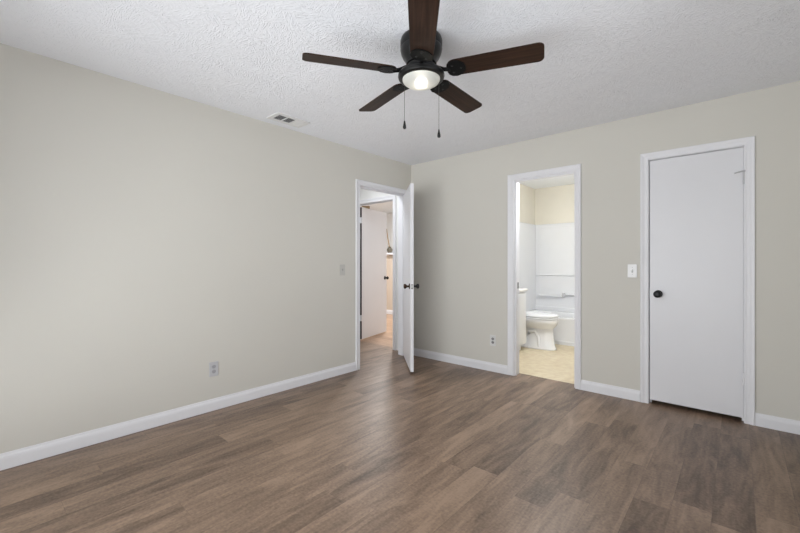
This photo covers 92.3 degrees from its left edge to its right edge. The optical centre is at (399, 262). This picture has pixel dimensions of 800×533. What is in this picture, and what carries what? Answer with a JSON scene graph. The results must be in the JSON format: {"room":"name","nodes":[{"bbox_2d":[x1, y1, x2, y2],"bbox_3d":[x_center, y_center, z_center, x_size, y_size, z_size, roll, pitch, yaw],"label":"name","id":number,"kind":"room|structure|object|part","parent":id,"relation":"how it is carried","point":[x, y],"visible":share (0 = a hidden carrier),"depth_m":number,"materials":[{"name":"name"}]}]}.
{"room":"empty bedroom","nodes":[
{"label":"empty bedroom","id":0,"kind":"room"},
{"bbox_2d":[0,43,410,453],"bbox_3d":[-1.345,-0.036,3.356,0.120,2.440,4.370,0,0,41],"label":"wall","id":1,"kind":"structure","parent":0,"point":[150,238],"depth_m":2.76,"materials":[{"name":"beige paint"}]},
{"bbox_2d":[0,362,355,470],"bbox_3d":[-1.255,1.138,3.357,0.014,0.092,4.222,0,0,41],"label":"baseboard","id":2,"kind":"structure","parent":1,"relation":"attached to","point":[10,459],"depth_m":2.75,"materials":[{"name":"white paint"}]},
{"bbox_2d":[209,361,217,376],"bbox_3d":[-1.496,0.854,3.088,0.008,0.116,0.071,0,0,41],"label":"wall outlet","id":3,"kind":"object","parent":1,"relation":"attached to","point":[213,366],"visible":1,"depth_m":3.08,"materials":[{"name":"grey plastic"}]},
{"bbox_2d":[340,265,344,274],"bbox_3d":[-0.609,0.077,4.089,0.017,0.116,0.071,0,0,41],"label":"light switch","id":4,"kind":"object","parent":1,"relation":"attached to","point":[342,267],"visible":1,"depth_m":4.09,"materials":[{"name":"beige plastic"}]},
{"bbox_2d":[356,179,405,369],"bbox_3d":[-0.233,0.131,4.620,0.158,2.105,0.914,0,0,41],"label":"door frame","id":5,"kind":"structure","parent":1,"relation":"attached to","point":[360,184],"depth_m":4.58,"materials":[{"name":"white paint"}]},
{"bbox_3d":[-0.285,0.131,4.665,0.019,2.105,0.914,0,0,41],"label":"casing","id":6,"kind":"part","parent":5,"relation":"part of","materials":[{"name":"white paint"}]},
{"bbox_2d":[403,183,418,371],"bbox_3d":[0.092,0.158,4.477,0.171,2.008,0.801,0,0,-5],"label":"door","id":7,"kind":"structure","parent":1,"relation":"in","point":[408,197],"depth_m":4.26,"materials":[{"name":"white paint"}]},
{"bbox_2d":[360,189,397,349],"bbox_3d":[-0.359,-0.036,5.552,1.300,2.440,0.110,0,0,41],"label":"wall","id":8,"kind":"structure","parent":0,"point":[364,194],"depth_m":5.21,"materials":[{"name":"white paint"}]},
{"bbox_2d":[360,206,388,338],"bbox_3d":[-0.420,0.139,6.197,0.171,2.050,0.793,0,0,27],"label":"door","id":9,"kind":"structure","parent":8,"relation":"in","point":[373,223],"depth_m":6.15,"materials":[{"name":"white paint"}]},
{"bbox_2d":[360,195,395,349],"bbox_3d":[-0.368,0.130,5.547,0.927,2.107,0.129,0,0,41],"label":"door frame","id":10,"kind":"structure","parent":8,"relation":"attached to","point":[391,198],"depth_m":5.22,"materials":[{"name":"white paint"}]},
{"bbox_2d":[387,255,392,309],"bbox_3d":[0.195,0.499,8.588,4.480,1.370,0.120,0,0,41],"label":"wall","id":11,"kind":"structure","parent":0,"point":[389,257],"depth_m":8.87,"materials":[{"name":"beige paint"}]},
{"bbox_3d":[0.195,-0.206,8.588,4.480,0.040,0.280,0,0,41],"label":"ledge","id":12,"kind":"object","parent":11,"relation":"on","visible":0},
{"bbox_2d":[387,233,392,252],"bbox_3d":[-0.239,-0.507,8.890,0.132,0.561,0.132,0,0,41],"label":"vase","id":13,"kind":"object","parent":12,"relation":"on","point":[389,249],"visible":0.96,"depth_m":8.86,"materials":[{"name":"ceramic"}]},
{"bbox_2d":[387,213,392,252],"bbox_3d":[0.624,-0.036,9.076,4.480,2.440,0.120,0,0,41],"label":"wall","id":14,"kind":"structure","parent":0,"point":[390,215],"depth_m":9.76,"materials":[{"name":"white paint"}]},
{"bbox_2d":[0,314,799,532],"bbox_3d":[-0.463,1.208,4.971,8.270,0.051,7.720,0,0,41],"label":"floor","id":15,"kind":"structure","parent":0,"point":[382,446],"depth_m":2.23,"materials":[{"name":"brown wood"}]},
{"bbox_2d":[519,288,527,349],"bbox_3d":[1.302,0.708,5.033,0.472,0.949,0.785,0,0,41],"label":"vanity","id":16,"kind":"object","parent":15,"relation":"on","point":[522,295],"visible":0.09,"depth_m":5.08,"materials":[{"name":"white paint"}]},
{"bbox_3d":[1.571,0.738,5.040,0.018,0.670,0.359,0,0,41],"label":"door","id":17,"kind":"part","parent":16,"relation":"part of","materials":[{"name":"white paint"}]},
{"bbox_2d":[519,288,527,291],"bbox_3d":[1.295,0.323,5.039,0.454,0.120,0.785,0,0,41],"label":"countertop","id":18,"kind":"structure","parent":16,"relation":"on","point":[520,289],"depth_m":5.09,"materials":[{"name":"white stone"}]},
{"bbox_2d":[521,311,558,350],"bbox_3d":[1.843,0.779,5.432,0.762,0.808,0.486,0,0,41],"label":"toilet","id":19,"kind":"object","parent":15,"relation":"on","point":[540,326],"visible":0.56,"depth_m":5.23,"materials":[{"name":"white ceramic"}]},
{"bbox_3d":[1.921,0.755,5.364,0.552,0.019,0.374,0,0,41],"label":"seat","id":20,"kind":"part","parent":19,"relation":"part of","materials":[{"name":"white ceramic"}]},
{"bbox_3d":[1.921,0.717,5.364,0.556,0.045,0.380,0,0,41],"label":"lid","id":21,"kind":"part","parent":19,"relation":"part of","materials":[{"name":"white ceramic"}]},
{"bbox_2d":[519,222,573,345],"bbox_3d":[2.650,0.270,5.748,1.579,1.825,0.736,0,0,41],"label":"bathtub","id":22,"kind":"object","parent":15,"relation":"on","point":[546,251],"visible":0.38,"depth_m":6.26,"materials":[{"name":"white plastic"}]},
{"bbox_2d":[531,309,573,345],"bbox_3d":[2.650,0.987,5.748,1.579,0.392,0.736,0,0,41],"label":"tub","id":23,"kind":"object","parent":22,"relation":"in","point":[563,333],"depth_m":5.55,"materials":[{"name":"white ceramic"}]},
{"bbox_2d":[0,0,799,213],"bbox_3d":[-0.469,-1.306,4.949,8.490,0.100,7.920,0,0,41],"label":"ceiling","id":24,"kind":"structure","parent":0,"point":[604,61],"depth_m":2.33,"materials":[{"name":"white paint"}]},
{"bbox_2d":[267,112,309,127],"bbox_3d":[-0.978,-1.252,3.383,0.185,0.008,0.325,0,0,41],"label":"ceiling vent","id":25,"kind":"object","parent":24,"relation":"in","point":[279,117],"visible":1,"depth_m":3.37,"materials":[{"name":"white metal"}]},
{"bbox_2d":[302,0,543,137],"bbox_3d":[0.113,-0.987,2.107,1.251,0.538,1.207,0,0,0],"label":"ceiling fan","id":26,"kind":"object","parent":24,"relation":"hanging from","point":[421,45],"visible":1,"depth_m":2.04,"materials":[{"name":"brown wood"}]},
{"bbox_3d":[-0.264,-1.059,2.041,0.495,0.006,0.132,0,12,-16],"label":"blade","id":27,"kind":"part","parent":26,"relation":"part of","materials":[{"name":"brown wood"}]},
{"bbox_3d":[-0.102,-1.059,2.480,0.132,0.006,0.495,-14,8,-33],"label":"blade","id":28,"kind":"part","parent":26,"relation":"part of","materials":[{"name":"brown wood"}]},
{"bbox_3d":[0.028,-0.934,2.214,0.007,0.236,0.005,0,0,0],"label":"pull chain","id":29,"kind":"part","parent":26,"relation":"part of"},
{"bbox_3d":[0.119,-1.005,2.149,0.209,0.044,0.209,0,0,0],"label":"lamp shade","id":30,"kind":"part","parent":26,"relation":"part of","materials":[{"name":"white glass"}]},
{"bbox_3d":[0.103,-1.059,1.752,0.132,0.006,0.495,12,0,2],"label":"blade","id":31,"kind":"part","parent":26,"relation":"part of","materials":[{"name":"brown wood"}]},
{"bbox_3d":[0.364,-1.059,2.462,0.132,0.006,0.495,-15,-9,37],"label":"blade","id":32,"kind":"part","parent":26,"relation":"part of","materials":[{"name":"brown wood"}]},
{"bbox_3d":[0.492,-1.059,2.012,0.495,0.006,0.132,0,-12,20],"label":"blade","id":33,"kind":"part","parent":26,"relation":"part of","materials":[{"name":"brown wood"}]},
{"bbox_2d":[519,183,534,224],"bbox_3d":[1.476,-0.036,5.689,0.100,2.440,2.620,0,0,41],"label":"wall","id":34,"kind":"structure","parent":0,"point":[526,194],"depth_m":6.29,"materials":[{"name":"beige paint"}]},
{"bbox_2d":[535,184,573,224],"bbox_3d":[2.934,-0.036,6.071,1.583,2.440,0.120,0,0,41],"label":"wall","id":35,"kind":"structure","parent":0,"point":[553,205],"depth_m":6.33,"materials":[{"name":"beige paint"}]},
{"bbox_2d":[411,81,799,420],"bbox_3d":[1.561,-0.036,3.790,3.910,2.440,0.120,0,0,41],"label":"wall","id":36,"kind":"structure","parent":0,"point":[460,201],"depth_m":3.42,"materials":[{"name":"beige paint"}]},
{"bbox_2d":[490,335,495,345],"bbox_3d":[1.012,0.848,4.188,0.071,0.116,0.008,0,0,41],"label":"wall outlet","id":37,"kind":"object","parent":36,"relation":"attached to","point":[492,337],"visible":1,"depth_m":4.19,"materials":[{"name":"white plastic"}]},
{"bbox_2d":[507,164,580,389],"bbox_3d":[1.454,0.130,3.871,0.730,2.107,0.139,0,0,41],"label":"door frame","id":38,"kind":"structure","parent":36,"relation":"attached to","point":[513,180],"depth_m":4.02,"materials":[{"name":"white paint"}]},
{"bbox_2d":[414,348,799,434],"bbox_3d":[1.516,1.138,3.739,3.670,0.092,0.014,0,0,41],"label":"baseboard","id":39,"kind":"structure","parent":36,"relation":"attached to","point":[761,420],"depth_m":3.46,"materials":[{"name":"white paint"}]},
{"bbox_2d":[628,264,636,277],"bbox_3d":[2.000,0.071,3.311,0.071,0.116,0.017,0,0,41],"label":"light switch","id":40,"kind":"object","parent":36,"relation":"attached to","point":[632,268],"visible":1,"depth_m":3.31,"materials":[{"name":"white plastic"}]},
{"bbox_2d":[640,136,754,425],"bbox_3d":[2.354,0.131,3.079,0.717,2.106,0.139,0,0,41],"label":"door frame","id":41,"kind":"structure","parent":36,"relation":"attached to","point":[748,143],"depth_m":2.83,"materials":[{"name":"white paint"}]},
{"bbox_2d":[650,147,745,417],"bbox_3d":[2.315,0.147,3.025,0.601,2.006,0.103,0,0,41],"label":"door","id":42,"kind":"structure","parent":36,"relation":"in","point":[697,200],"depth_m":3.02,"materials":[{"name":"white paint"}]},
{"bbox_3d":[2.124,0.259,3.170,0.062,0.062,0.068,0,0,41],"label":"knob","id":43,"kind":"part","parent":42,"relation":"part of","materials":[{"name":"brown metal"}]}
]}

